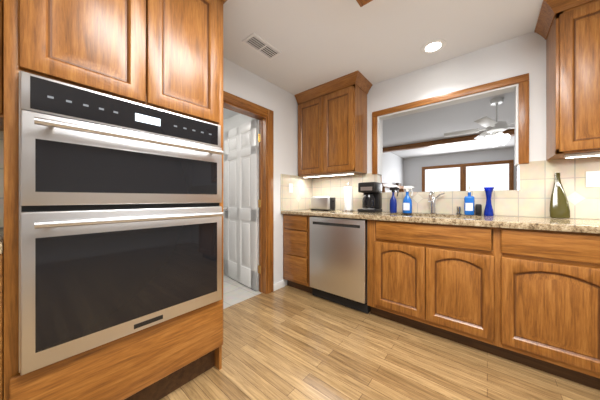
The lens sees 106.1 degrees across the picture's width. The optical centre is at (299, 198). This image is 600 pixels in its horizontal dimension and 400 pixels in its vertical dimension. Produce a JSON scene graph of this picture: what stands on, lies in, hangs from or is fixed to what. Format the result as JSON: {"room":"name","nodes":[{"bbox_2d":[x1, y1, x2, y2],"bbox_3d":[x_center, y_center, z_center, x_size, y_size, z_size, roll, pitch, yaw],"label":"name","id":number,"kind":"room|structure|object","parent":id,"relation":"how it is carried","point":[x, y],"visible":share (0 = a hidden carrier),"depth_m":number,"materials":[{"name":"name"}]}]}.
{"room":"kitchen","nodes":[
{"label":"kitchen","id":0,"kind":"room"},
{"bbox_2d":[0,57,311,285],"bbox_3d":[-1.472,-0.130,1.358,0.120,2.440,5.250,0,0,40],"label":"wall","id":1,"kind":"structure","parent":0,"point":[245,84],"depth_m":2.71,"materials":[{"name":"white paint"}]},
{"bbox_2d":[0,0,3,130],"bbox_3d":[-1.543,-0.850,0.899,0.340,1.000,0.474,0,0,40],"label":"upper cabinet","id":2,"kind":"object","parent":1,"relation":"attached to","point":[1,65],"visible":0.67,"depth_m":0.95,"materials":[{"name":"brown wood"}]},
{"bbox_2d":[223,119,257,290],"bbox_3d":[-0.757,0.070,2.949,0.799,2.015,0.186,0,0,40],"label":"interior door","id":3,"kind":"structure","parent":1,"relation":"in","point":[241,204],"depth_m":2.85,"materials":[{"name":"white wood"}]},
{"bbox_2d":[223,91,273,293],"bbox_3d":[-0.680,0.033,2.312,0.152,2.115,0.980,0,0,40],"label":"door frame","id":4,"kind":"structure","parent":1,"relation":"attached to","point":[264,116],"depth_m":2.59,"materials":[{"name":"brown wood"}]},
{"bbox_2d":[223,257,283,290],"bbox_3d":[-0.125,1.048,0.240,6.899,0.085,5.009,0,0,40],"label":"baseboard","id":5,"kind":"structure","parent":1,"relation":"attached to","point":[278,285],"depth_m":2.72,"materials":[{"name":"white wood"}]},
{"bbox_2d":[223,114,258,264],"bbox_3d":[-0.796,-0.130,3.534,1.620,2.440,0.120,0,0,40],"label":"wall","id":6,"kind":"structure","parent":0,"point":[230,123],"depth_m":3.74,"materials":[{"name":"white paint"}]},
{"bbox_2d":[160,262,599,399],"bbox_3d":[-0.125,1.120,0.240,7.140,0.060,5.250,0,0,40],"label":"floor","id":7,"kind":"structure","parent":0,"point":[286,342],"depth_m":1.49,"materials":[{"name":"brown wood"}]},
{"bbox_2d":[0,250,3,399],"bbox_3d":[-1.423,0.640,0.800,0.650,0.900,0.474,0,0,40],"label":"base cabinet","id":8,"kind":"object","parent":7,"relation":"on","point":[2,326],"visible":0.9,"depth_m":0.77,"materials":[{"name":"brown wood"}]},
{"bbox_2d":[0,227,3,253],"bbox_3d":[-2.014,0.170,0.076,0.666,0.040,2.342,0,0,40],"label":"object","id":9,"kind":"object","parent":8,"relation":"on","point":[1,240],"visible":0.33,"depth_m":0.82,"materials":[{"name":"stone"}]},
{"bbox_2d":[4,0,226,399],"bbox_3d":[-0.961,-0.130,1.319,0.714,2.439,0.912,0,0,40],"label":"tall cabinet","id":10,"kind":"object","parent":7,"relation":"on","point":[166,55],"visible":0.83,"depth_m":1.02,"materials":[{"name":"brown wood"}]},
{"bbox_2d":[19,71,222,374],"bbox_3d":[-0.714,0.084,1.071,0.110,1.072,0.780,0,0,40],"label":"wall oven","id":11,"kind":"object","parent":10,"relation":"in","point":[120,219],"visible":1,"depth_m":0.96,"materials":[{"name":"silver metal"}]},
{"bbox_2d":[283,214,311,292],"bbox_3d":[0.141,0.640,2.865,0.420,0.900,0.628,0,0,40],"label":"base cabinet","id":12,"kind":"object","parent":7,"relation":"on","point":[296,228],"depth_m":2.62,"materials":[{"name":"brown wood"}]},
{"bbox_2d":[310,216,369,313],"bbox_3d":[0.545,0.638,2.507,0.645,0.880,0.626,0,0,40],"label":"dishwasher","id":13,"kind":"object","parent":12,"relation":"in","point":[338,260],"visible":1,"depth_m":2.24,"materials":[{"name":"silver metal"}]},
{"bbox_2d":[367,219,490,353],"bbox_3d":[1.168,0.640,2.013,0.932,0.900,0.628,0,0,40],"label":"base cabinet","id":14,"kind":"object","parent":7,"relation":"on","point":[435,279],"depth_m":1.73,"materials":[{"name":"brown wood"}]},
{"bbox_2d":[281,209,599,233],"bbox_3d":[1.330,0.262,1.861,3.532,0.223,0.640,0,0,40],"label":"countertop","id":15,"kind":"structure","parent":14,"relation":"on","point":[565,225],"depth_m":1.67,"materials":[{"name":"stone"}]},
{"bbox_2d":[311,196,335,210],"bbox_3d":[0.306,0.061,2.865,0.310,0.176,0.180,0,0,40],"label":"toaster","id":16,"kind":"object","parent":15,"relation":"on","point":[324,203],"visible":1,"depth_m":2.79,"materials":[{"name":"silver metal"}]},
{"bbox_2d":[342,183,354,210],"bbox_3d":[0.575,-0.020,2.681,0.144,0.338,0.144,0,0,40],"label":"paper towel holder","id":17,"kind":"object","parent":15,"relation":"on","point":[348,197],"visible":1,"depth_m":2.64,"materials":[{"name":"white paper"}]},
{"bbox_2d":[357,182,381,212],"bbox_3d":[0.763,-0.013,2.484,0.200,0.325,0.263,0,0,40],"label":"coffee maker","id":18,"kind":"object","parent":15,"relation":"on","point":[372,197],"visible":1,"depth_m":2.43,"materials":[{"name":"black plastic"}]},
{"bbox_2d":[390,187,399,212],"bbox_3d":[0.994,0.014,2.372,0.098,0.270,0.045,0,0,40],"label":"spray bottle","id":19,"kind":"object","parent":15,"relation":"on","point":[393,205],"visible":0.98,"depth_m":2.36,"materials":[{"name":"blue plastic"}]},
{"bbox_2d":[403,186,413,212],"bbox_3d":[1.097,0.012,2.286,0.107,0.275,0.056,0,0,40],"label":"spray bottle","id":20,"kind":"object","parent":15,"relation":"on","point":[407,204],"visible":0.98,"depth_m":2.27,"materials":[{"name":"blue plastic"}]},
{"bbox_2d":[428,191,461,214],"bbox_3d":[1.340,0.038,2.102,0.261,0.223,0.227,0,0,40],"label":"faucet","id":21,"kind":"object","parent":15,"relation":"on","point":[432,199],"visible":1,"depth_m":2.19,"materials":[{"name":"silver metal"}]},
{"bbox_2d":[464,185,481,215],"bbox_3d":[1.544,0.016,2.013,0.123,0.267,0.080,0,0,40],"label":"soap bottle","id":22,"kind":"object","parent":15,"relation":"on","point":[471,207],"visible":1,"depth_m":2.00,"materials":[{"name":"blue plastic"}]},
{"bbox_2d":[483,187,493,215],"bbox_3d":[1.617,0.027,1.933,0.073,0.245,0.073,0,0,40],"label":"vase","id":23,"kind":"object","parent":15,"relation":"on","point":[488,210],"visible":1,"depth_m":1.92,"materials":[{"name":"blue glass"}]},
{"bbox_2d":[550,173,569,218],"bbox_3d":[1.951,-0.025,1.700,0.102,0.346,0.100,0,0,40],"label":"bottle","id":24,"kind":"object","parent":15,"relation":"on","point":[559,206],"visible":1,"depth_m":1.69,"materials":[{"name":"green glass"}]},
{"bbox_2d":[491,227,599,389],"bbox_3d":[1.700,0.640,1.571,0.550,0.900,0.628,0,0,40],"label":"base cabinet","id":25,"kind":"object","parent":7,"relation":"on","point":[529,297],"depth_m":1.35,"materials":[{"name":"brown wood"}]},
{"bbox_2d":[223,0,542,158],"bbox_3d":[1.952,-1.390,2.116,7.940,0.080,10.790,0,0,40],"label":"ceiling","id":26,"kind":"structure","parent":0,"point":[317,42],"depth_m":1.94,"materials":[{"name":"white paint"}]},
{"bbox_2d":[242,33,281,59],"bbox_3d":[-0.332,-1.345,2.011,0.160,0.008,0.330,0,0,40],"label":"ceiling vent","id":27,"kind":"object","parent":26,"relation":"in","point":[257,43],"visible":1,"depth_m":2.00,"materials":[{"name":"silver metal"}]},
{"bbox_2d":[356,0,372,6],"bbox_3d":[0.478,-1.302,0.630,1.210,0.095,1.210,0,0,40],"label":"box","id":28,"kind":"object","parent":26,"relation":"attached to","point":[361,3],"visible":1,"depth_m":1.44,"materials":[{"name":"brown wood"}]},
{"bbox_2d":[421,39,445,53],"bbox_3d":[1.185,-1.345,2.006,0.196,0.010,0.196,0,0,40],"label":"recessed light","id":29,"kind":"object","parent":26,"relation":"in","point":[433,46],"visible":1,"depth_m":2.00,"materials":[{"name":"white plastic"}]},
{"bbox_2d":[383,129,514,152],"bbox_3d":[4.590,-1.295,4.104,6.178,0.110,0.140,0,0,40],"label":"ceiling beam","id":30,"kind":"structure","parent":26,"relation":"attached to","point":[470,138],"depth_m":5.18,"materials":[{"name":"brown wood"}]},
{"bbox_2d":[444,98,514,146],"bbox_3d":[2.666,-1.038,3.110,1.152,0.622,1.197,0,0,40],"label":"ceiling fan","id":31,"kind":"object","parent":26,"relation":"hanging from","point":[492,135],"visible":0.92,"depth_m":3.05,"materials":[{"name":"white plastic"}]},
{"bbox_2d":[382,152,403,191],"bbox_3d":[1.745,-0.130,5.609,0.120,2.440,5.400,0,0,40],"label":"wall","id":32,"kind":"structure","parent":0,"point":[402,171],"depth_m":6.75,"materials":[{"name":"white paint"}]},
{"bbox_2d":[382,183,403,191],"bbox_3d":[2.721,-0.315,6.533,0.199,0.310,2.330,0,0,40],"label":"wall shelf","id":33,"kind":"object","parent":32,"relation":"attached to","point":[398,185],"visible":0.5,"depth_m":6.15,"materials":[{"name":"brown wood"}]},
{"bbox_2d":[313,32,599,219],"bbox_3d":[2.231,-0.130,1.607,5.260,2.440,0.136,0,0,40],"label":"wall","id":34,"kind":"structure","parent":0,"point":[520,55],"depth_m":2.02,"materials":[{"name":"white paint"}]},
{"bbox_2d":[0,131,599,226],"bbox_3d":[0.597,-0.105,-0.268,5.140,0.509,5.150,0,0,40],"label":"tile backsplash","id":35,"kind":"structure","parent":34,"relation":"attached to","point":[530,196],"depth_m":1.89,"materials":[{"name":"beige tile"}]},
{"bbox_2d":[289,184,292,192],"bbox_3d":[-0.116,-0.133,2.878,0.008,0.115,0.070,0,0,40],"label":"outlet","id":36,"kind":"object","parent":35,"relation":"attached to","point":[290,188],"visible":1,"depth_m":2.88,"materials":[{"name":"white plastic"}]},
{"bbox_2d":[295,70,371,177],"bbox_3d":[0.393,-0.813,2.803,0.886,1.072,0.386,0,0,40],"label":"upper cabinet","id":37,"kind":"object","parent":34,"relation":"attached to","point":[332,127],"visible":1,"depth_m":2.64,"materials":[{"name":"brown wood"}]},
{"bbox_2d":[372,73,528,182],"bbox_3d":[1.403,-0.545,2.305,1.310,0.950,0.156,0,0,40],"label":"trim","id":38,"kind":"structure","parent":34,"relation":"attached to","point":[519,85],"depth_m":2.07,"materials":[{"name":"brown wood"}]},
{"bbox_2d":[542,0,599,159],"bbox_3d":[1.995,-0.824,1.503,0.436,1.049,0.340,0,0,40],"label":"upper cabinet","id":39,"kind":"object","parent":34,"relation":"attached to","point":[568,31],"depth_m":1.47,"materials":[{"name":"brown wood"}]},
{"bbox_2d":[404,147,516,191],"bbox_3d":[5.944,-0.130,5.736,6.420,2.440,0.120,0,0,40],"label":"wall","id":40,"kind":"structure","parent":0,"point":[412,166],"depth_m":6.83,"materials":[{"name":"white paint"}]},
{"bbox_2d":[422,160,513,191],"bbox_3d":[4.798,-0.420,6.636,2.165,1.200,0.080,0,0,40],"label":"living room window","id":41,"kind":"structure","parent":40,"relation":"in","point":[476,176],"depth_m":6.55,"materials":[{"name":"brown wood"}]}
]}

